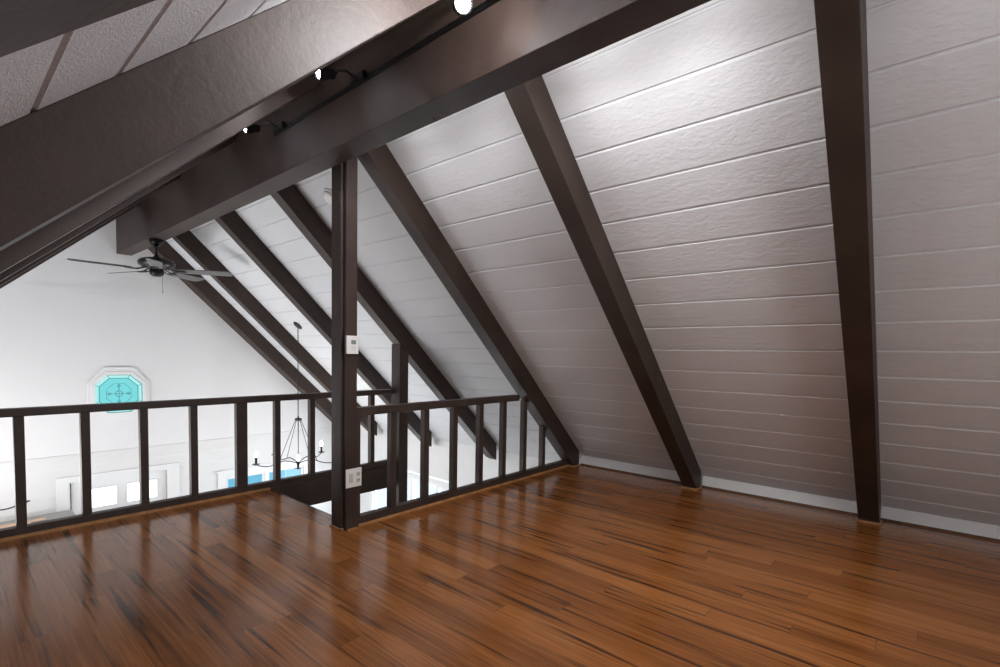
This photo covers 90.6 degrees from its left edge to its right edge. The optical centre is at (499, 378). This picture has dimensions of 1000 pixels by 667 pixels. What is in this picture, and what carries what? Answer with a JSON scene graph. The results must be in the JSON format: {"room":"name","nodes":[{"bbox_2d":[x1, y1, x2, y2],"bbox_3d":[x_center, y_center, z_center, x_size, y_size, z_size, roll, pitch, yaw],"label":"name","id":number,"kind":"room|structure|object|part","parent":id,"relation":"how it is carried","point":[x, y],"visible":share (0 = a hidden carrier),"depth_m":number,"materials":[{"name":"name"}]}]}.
{"room":"loft","nodes":[
{"label":"loft","id":0,"kind":"room"},
{"bbox_2d":[0,219,331,521],"bbox_3d":[-5.986,-0.195,7.707,0.140,7.650,8.000,3,4,41],"label":"wall","id":1,"kind":"structure","parent":0,"point":[63,321],"depth_m":7.70,"materials":[{"name":"white paint"}]},
{"bbox_2d":[56,462,179,514],"bbox_3d":[-5.971,2.533,7.838,0.111,2.190,1.560,3,4,41],"label":"window","id":2,"kind":"structure","parent":1,"relation":"in","point":[119,488],"depth_m":7.76,"materials":[{"name":"white paint"}]},
{"bbox_3d":[-6.115,1.829,7.637,0.004,0.280,0.313,3,4,41],"label":"pane","id":3,"kind":"part","parent":2,"relation":"part of","materials":[{"name":"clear glass"}]},
{"bbox_3d":[-6.114,1.831,7.636,0.010,0.325,0.353,3,4,41],"label":"pane frame","id":4,"kind":"part","parent":2,"relation":"part of","materials":[{"name":"white paint"}]},
{"bbox_3d":[-5.790,1.817,8.011,0.004,0.280,0.395,3,4,41],"label":"pane","id":5,"kind":"part","parent":2,"relation":"part of","materials":[{"name":"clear glass"}]},
{"bbox_3d":[-5.789,1.819,8.011,0.010,0.325,0.435,3,4,41],"label":"pane frame","id":6,"kind":"part","parent":2,"relation":"part of","materials":[{"name":"white paint"}]},
{"bbox_2d":[87,367,148,420],"bbox_3d":[-5.937,0.242,7.718,0.062,0.830,0.772,3,4,41],"label":"window","id":7,"kind":"structure","parent":1,"relation":"in","point":[111,384],"depth_m":7.71,"materials":[{"name":"white paint"}]},
{"bbox_3d":[-5.958,0.241,7.736,0.005,0.482,0.492,3,4,41],"label":"stained glass","id":8,"kind":"part","parent":7,"relation":"part of","materials":[{"name":"teal glass"}]},
{"bbox_2d":[216,457,307,488],"bbox_3d":[-4.485,2.310,9.508,0.072,1.345,1.790,3,4,41],"label":"window","id":9,"kind":"structure","parent":1,"relation":"in","point":[226,478],"depth_m":9.43,"materials":[{"name":"white paint"}]},
{"bbox_3d":[-4.755,2.321,9.239,0.006,0.990,0.610,3,4,41],"label":"pane","id":10,"kind":"part","parent":9,"relation":"part of","materials":[{"name":"blue glass"}]},
{"bbox_3d":[-4.749,2.321,9.234,0.032,1.080,0.700,3,4,41],"label":"sash","id":11,"kind":"part","parent":9,"relation":"part of","materials":[{"name":"white paint"}]},
{"bbox_3d":[-4.255,2.302,9.804,0.032,1.080,0.730,3,4,41],"label":"sash","id":12,"kind":"part","parent":9,"relation":"part of","materials":[{"name":"white paint"}]},
{"bbox_3d":[-4.260,2.302,9.809,0.006,0.990,0.640,3,4,41],"label":"pane","id":13,"kind":"part","parent":9,"relation":"part of","materials":[{"name":"blue glass"}]},
{"bbox_2d":[252,452,272,466],"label":"chandelier","id":14,"kind":"object","parent":1,"relation":"hanging from","point":[256,464],"depth_m":7.58,"materials":[{"name":"brown metal"}]},
{"bbox_3d":[-3.513,1.346,7.795,0.616,0.070,0.014,-1,4,-40],"label":"arm","id":15,"kind":"part","parent":14,"relation":"part of","materials":[{"name":"black metal"}]},
{"bbox_2d":[315,440,330,462],"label":"chandelier","id":16,"kind":"object","parent":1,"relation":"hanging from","point":[321,443],"depth_m":8.58,"materials":[{"name":"brown metal"}]},
{"bbox_2d":[116,0,710,255],"bbox_3d":[-1.264,-2.058,3.707,12.100,0.814,0.192,3,4,41],"label":"ridge beam","id":17,"kind":"structure","parent":1,"relation":"attached to","point":[509,44],"depth_m":3.07,"materials":[{"name":"brown wood"}]},
{"bbox_2d":[67,238,232,292],"bbox_3d":[-4.628,-1.493,6.561,1.761,0.699,1.694,3,4,41],"label":"ceiling fan","id":18,"kind":"object","parent":17,"relation":"hanging from","point":[156,265],"visible":1,"depth_m":6.58,"materials":[{"name":"black metal"}]},
{"bbox_3d":[-4.963,-1.430,6.159,0.164,0.048,0.640,3,4,39],"label":"blade","id":19,"kind":"part","parent":18,"relation":"part of","materials":[{"name":"black wood"}]},
{"bbox_3d":[-4.271,-1.417,6.124,0.164,0.048,0.640,-1,3,-33],"label":"blade","id":20,"kind":"part","parent":18,"relation":"part of","materials":[{"name":"grey"}]},
{"bbox_3d":[-4.588,-1.677,6.606,0.080,0.174,0.080,3,4,41],"label":"down rod","id":21,"kind":"part","parent":18,"relation":"part of","materials":[{"name":"black metal"}]},
{"bbox_3d":[-4.562,-1.474,7.206,0.164,0.048,0.640,1,3,3],"label":"blade","id":22,"kind":"part","parent":18,"relation":"part of","materials":[{"name":"grey wood"}]},
{"bbox_3d":[-4.023,-1.444,6.771,0.640,0.048,0.164,0,3,-15],"label":"blade","id":23,"kind":"part","parent":18,"relation":"part of","materials":[{"name":"grey wood"}]},
{"bbox_2d":[243,0,499,135],"bbox_3d":[-0.648,-1.881,2.843,3.764,0.242,0.315,3,4,41],"label":"track","id":24,"kind":"object","parent":17,"relation":"attached to","point":[464,9],"visible":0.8,"depth_m":3.17,"materials":[{"name":"black metal"}]},
{"bbox_3d":[-1.895,-2.043,4.003,0.238,0.052,0.075,2,3,22],"label":"swivel arm","id":25,"kind":"part","parent":24,"relation":"part of","materials":[{"name":"black metal"}]},
{"bbox_3d":[-1.014,-1.992,3.236,0.167,0.051,0.056,1,3,-1],"label":"swivel arm","id":26,"kind":"part","parent":24,"relation":"part of","materials":[{"name":"black metal"}]},
{"bbox_2d":[360,425,554,512],"bbox_3d":[1.236,2.475,6.883,12.120,2.640,0.112,3,4,41],"label":"wall","id":27,"kind":"structure","parent":0,"point":[439,451],"depth_m":8.76,"materials":[{"name":"white paint"}]},
{"bbox_2d":[370,472,448,510],"bbox_3d":[-1.704,2.700,9.406,2.480,1.850,0.104,3,4,41],"label":"door","id":28,"kind":"structure","parent":27,"relation":"in","point":[413,477],"depth_m":9.31,"materials":[{"name":"white paint"}]},
{"bbox_3d":[-2.112,2.701,9.761,1.240,1.740,0.033,3,4,41],"label":"sliding panel","id":29,"kind":"part","parent":28,"relation":"part of","materials":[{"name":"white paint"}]},
{"bbox_3d":[-1.372,2.742,9.166,0.740,1.740,0.033,3,4,41],"label":"sliding panel","id":30,"kind":"part","parent":28,"relation":"part of","materials":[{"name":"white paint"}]},
{"bbox_3d":[-0.987,2.767,8.786,0.420,1.740,0.033,3,4,41],"label":"sliding panel","id":31,"kind":"part","parent":28,"relation":"part of","materials":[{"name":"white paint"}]},
{"bbox_2d":[0,0,999,525],"bbox_3d":[-1.390,-0.559,3.739,12.240,4.157,8.350,3,4,41],"label":"ceiling","id":32,"kind":"structure","parent":0,"point":[696,138],"depth_m":3.41,"materials":[{"name":"white wood"}]},
{"bbox_2d":[0,202,140,288],"bbox_3d":[-6.207,-0.647,5.365,0.154,3.949,3.856,3,4,41],"label":"rafter","id":33,"kind":"object","parent":32,"relation":"attached to","point":[137,204],"visible":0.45,"depth_m":6.15,"materials":[{"name":"brown wood"}]},
{"bbox_2d":[0,0,154,56],"bbox_3d":[-0.144,-0.460,0.326,0.137,3.637,3.526,3,4,41],"label":"rafter","id":34,"kind":"object","parent":32,"relation":"attached to","point":[24,24],"visible":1,"depth_m":0.28,"materials":[{"name":"brown wood"}]},
{"bbox_2d":[0,174,179,285],"bbox_3d":[-4.992,-0.576,4.312,0.154,3.949,3.856,3,4,41],"label":"rafter","id":35,"kind":"object","parent":32,"relation":"attached to","point":[27,267],"visible":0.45,"depth_m":5.04,"materials":[{"name":"brown wood"}]},
{"bbox_2d":[0,136,233,281],"bbox_3d":[-3.731,-0.669,3.433,0.154,3.637,3.526,3,4,41],"label":"rafter","id":36,"kind":"object","parent":32,"relation":"attached to","point":[96,220],"visible":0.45,"depth_m":3.97,"materials":[{"name":"brown wood"}]},
{"bbox_2d":[0,73,319,273],"bbox_3d":[-2.560,-0.601,2.418,0.154,3.637,3.526,3,4,41],"label":"rafter","id":37,"kind":"object","parent":32,"relation":"attached to","point":[27,246],"visible":0.45,"depth_m":2.85,"materials":[{"name":"brown wood"}]},
{"bbox_2d":[0,0,441,250],"bbox_3d":[-1.325,-0.529,1.349,0.140,3.637,3.526,3,4,41],"label":"rafter","id":38,"kind":"object","parent":32,"relation":"attached to","point":[58,157],"visible":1,"depth_m":1.54,"materials":[{"name":"brown wood"}]},
{"bbox_2d":[148,241,331,421],"bbox_3d":[-4.502,-0.736,9.092,0.279,3.726,3.627,3,4,41],"label":"rafter","id":39,"kind":"object","parent":32,"relation":"attached to","point":[204,290],"visible":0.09,"depth_m":8.84,"materials":[{"name":"brown wood"}]},
{"bbox_2d":[173,230,376,435],"bbox_3d":[-3.631,-0.685,8.337,0.154,3.726,3.627,3,4,41],"label":"rafter","id":40,"kind":"object","parent":32,"relation":"attached to","point":[186,240],"visible":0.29,"depth_m":7.91,"materials":[{"name":"brown wood"}]},
{"bbox_2d":[281,400,307,469],"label":"chandelier","id":41,"kind":"object","parent":32,"relation":"hanging from","point":[298,419],"depth_m":7.96,"materials":[{"name":"brown metal"}]},
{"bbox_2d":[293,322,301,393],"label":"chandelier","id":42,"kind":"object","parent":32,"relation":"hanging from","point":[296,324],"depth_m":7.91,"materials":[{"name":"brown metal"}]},
{"bbox_3d":[-3.239,-0.100,7.935,0.022,1.450,0.021,1,3,-4],"label":"chain","id":43,"kind":"part","parent":42,"relation":"part of","materials":[{"name":"black metal"}]},
{"bbox_2d":[215,210,431,446],"bbox_3d":[-2.415,-0.614,7.284,0.154,3.726,3.627,3,4,41],"label":"rafter","id":44,"kind":"object","parent":32,"relation":"attached to","point":[232,223],"visible":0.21,"depth_m":6.71,"materials":[{"name":"brown wood"}]},
{"bbox_2d":[323,188,331,204],"bbox_3d":[-1.695,-1.812,4.954,0.190,0.144,0.148,3,4,41],"label":"smoke detector","id":45,"kind":"object","parent":32,"relation":"attached to","point":[327,193],"visible":0.67,"depth_m":4.90,"materials":[{"name":"white plastic"}]},
{"bbox_2d":[271,184,496,459],"bbox_3d":[-1.270,-0.547,6.292,0.154,3.726,3.627,3,4,41],"label":"rafter","id":46,"kind":"object","parent":32,"relation":"attached to","point":[292,202],"visible":0.62,"depth_m":6.01,"materials":[{"name":"brown wood"}]},
{"bbox_2d":[358,144,578,465],"bbox_3d":[-0.127,-0.571,5.216,0.154,3.537,3.502,3,4,41],"label":"rafter","id":47,"kind":"object","parent":32,"relation":"attached to","point":[379,163],"visible":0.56,"depth_m":4.82,"materials":[{"name":"brown wood"}]},
{"bbox_2d":[504,75,700,488],"bbox_3d":[1.069,-0.501,4.180,0.154,3.537,3.502,3,4,41],"label":"rafter","id":48,"kind":"object","parent":32,"relation":"attached to","point":[531,103],"visible":0.8,"depth_m":3.69,"materials":[{"name":"brown wood"}]},
{"bbox_2d":[581,455,999,538],"bbox_3d":[3.370,1.219,4.627,6.054,0.112,0.014,3,4,41],"label":"baseboard","id":49,"kind":"structure","parent":32,"relation":"attached to","point":[958,525],"depth_m":4.87,"materials":[{"name":"grey paint"}]},
{"bbox_2d":[814,0,880,522],"bbox_3d":[2.275,-0.430,3.136,0.154,3.537,3.502,3,4,41],"label":"rafter","id":50,"kind":"object","parent":32,"relation":"attached to","point":[841,25],"visible":1,"depth_m":2.60,"materials":[{"name":"brown wood"}]},
{"bbox_2d":[0,465,999,666],"bbox_3d":[0.203,1.472,2.359,7.850,0.260,7.614,3,4,41],"label":"floor","id":51,"kind":"structure","parent":0,"point":[581,565],"depth_m":3.11,"materials":[{"name":"brown wood"}]},
{"bbox_2d":[0,487,270,541],"bbox_3d":[-3.683,1.201,3.701,0.026,0.022,3.900,3,4,41],"label":"trim","id":52,"kind":"structure","parent":51,"relation":"on","point":[268,488],"depth_m":4.23,"materials":[{"name":"brown wood"}]},
{"bbox_2d":[0,389,393,537],"bbox_3d":[-2.857,0.681,4.685,0.084,0.972,4.454,3,4,41],"label":"railing","id":53,"kind":"object","parent":51,"relation":"on","point":[240,403],"visible":0.88,"depth_m":4.46,"materials":[{"name":"brown wood"}]},
{"bbox_3d":[-2.865,1.133,4.707,0.072,0.066,4.454,3,4,41],"label":"rail","id":54,"kind":"part","parent":53,"relation":"part of","materials":[{"name":"brown wood"}]},
{"bbox_3d":[-2.850,0.226,4.663,0.084,0.062,4.454,3,4,41],"label":"rail","id":55,"kind":"part","parent":53,"relation":"part of","materials":[{"name":"brown wood"}]},
{"bbox_2d":[272,490,330,514],"bbox_3d":[-1.831,1.343,4.694,1.501,0.286,0.020,3,4,41],"label":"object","id":56,"kind":"object","parent":51,"relation":"attached to","point":[272,490],"visible":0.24,"depth_m":4.75,"materials":[{"name":"brown wood"}]},
{"bbox_2d":[271,466,386,505],"bbox_3d":[-1.931,1.272,5.810,0.115,0.278,1.576,3,4,41],"label":"header beam","id":57,"kind":"structure","parent":51,"relation":"attached to","point":[311,492],"depth_m":5.62,"materials":[{"name":"brown wood"}]},
{"bbox_2d":[330,525,357,530],"bbox_3d":[-1.301,1.229,4.056,0.245,0.014,0.094,1,3,9],"label":"trim","id":58,"kind":"structure","parent":51,"relation":"on","point":[332,526],"depth_m":4.04,"materials":[{"name":"brown wood"}]},
{"bbox_2d":[331,156,357,530],"bbox_3d":[-1.267,-0.367,4.025,0.188,3.206,0.119,3,4,41],"label":"post","id":59,"kind":"object","parent":51,"relation":"on","point":[345,174],"visible":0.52,"depth_m":3.98,"materials":[{"name":"brown wood"}]},
{"bbox_2d":[345,335,357,354],"bbox_3d":[-1.186,-0.266,3.960,0.028,0.157,0.114,3,4,41],"label":"thermostat","id":60,"kind":"object","parent":59,"relation":"attached to","point":[351,341],"visible":1,"depth_m":3.95,"materials":[{"name":"white plastic"}]},
{"bbox_2d":[346,467,360,488],"bbox_3d":[-1.193,0.811,4.035,0.014,0.153,0.144,3,4,41],"label":"outlet plate","id":61,"kind":"object","parent":59,"relation":"attached to","point":[353,476],"visible":1,"depth_m":4.03,"materials":[{"name":"white plastic"}]},
{"bbox_2d":[349,474,352,482],"bbox_3d":[-1.208,0.813,4.012,0.004,0.074,0.034,3,4,41],"label":"rocker switch","id":62,"kind":"object","parent":61,"relation":"attached to","point":[350,475],"depth_m":4.01,"materials":[{"name":"grey plastic"}]},
{"bbox_2d":[356,395,566,525],"bbox_3d":[-0.175,0.693,5.287,0.084,0.981,3.162,3,4,41],"label":"railing","id":63,"kind":"object","parent":51,"relation":"on","point":[392,508],"visible":0.93,"depth_m":4.92,"materials":[{"name":"brown wood"}]},
{"bbox_3d":[-0.505,0.250,4.876,0.084,0.068,2.132,3,4,41],"label":"rail","id":64,"kind":"part","parent":63,"relation":"part of","materials":[{"name":"brown wood"}]},
{"bbox_3d":[-0.183,1.147,5.309,0.072,0.072,3.162,3,4,41],"label":"rail","id":65,"kind":"part","parent":63,"relation":"part of","materials":[{"name":"brown wood"}]},
{"bbox_2d":[357,464,568,526],"bbox_3d":[-0.144,1.185,5.304,0.020,0.022,3.160,3,4,41],"label":"trim","id":66,"kind":"structure","parent":51,"relation":"on","point":[567,465],"depth_m":4.90,"materials":[{"name":"brown wood"}]},
{"bbox_2d":[681,486,701,489],"bbox_3d":[2.137,1.216,5.526,0.182,0.014,0.156,3,4,41],"label":"trim","id":67,"kind":"structure","parent":51,"relation":"on","point":[681,486],"depth_m":5.47,"materials":[{"name":"brown wood"}]},
{"bbox_2d":[580,463,999,541],"bbox_3d":[3.363,1.278,4.623,6.056,0.018,0.028,3,4,41],"label":"trim","id":68,"kind":"structure","parent":51,"relation":"on","point":[757,496],"depth_m":4.85,"materials":[{"name":"wood"}]},
{"bbox_2d":[856,519,881,524],"bbox_3d":[3.343,1.287,4.482,0.182,0.014,0.156,3,4,41],"label":"trim","id":69,"kind":"structure","parent":51,"relation":"on","point":[880,522],"depth_m":4.43,"materials":[{"name":"brown wood"}]},
{"bbox_3d":[-1.475,3.942,3.929,12.220,0.100,8.200,3,4,41],"label":"floor","id":70,"kind":"structure","parent":0,"visible":0},
{"bbox_2d":[0,510,74,524],"bbox_3d":[-6.833,2.839,6.258,0.707,1.700,2.290,3,4,41],"label":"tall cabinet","id":71,"kind":"object","parent":70,"relation":"on","point":[56,515],"visible":0.08,"depth_m":7.01,"materials":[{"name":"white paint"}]},
{"bbox_2d":[0,517,45,526],"bbox_3d":[-6.600,1.964,6.563,0.045,0.024,0.860,3,4,41],"label":"wooden board","id":72,"kind":"object","parent":71,"relation":"on","point":[39,519],"visible":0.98,"depth_m":6.76,"materials":[{"name":"brown wood"}]},
{"bbox_2d":[391,344,407,503],"bbox_3d":[-1.311,1.667,6.418,0.170,4.212,0.136,3,4,41],"label":"post","id":73,"kind":"object","parent":70,"relation":"on","point":[399,383],"visible":0.5,"depth_m":6.30,"materials":[{"name":"brown wood"}]}
]}

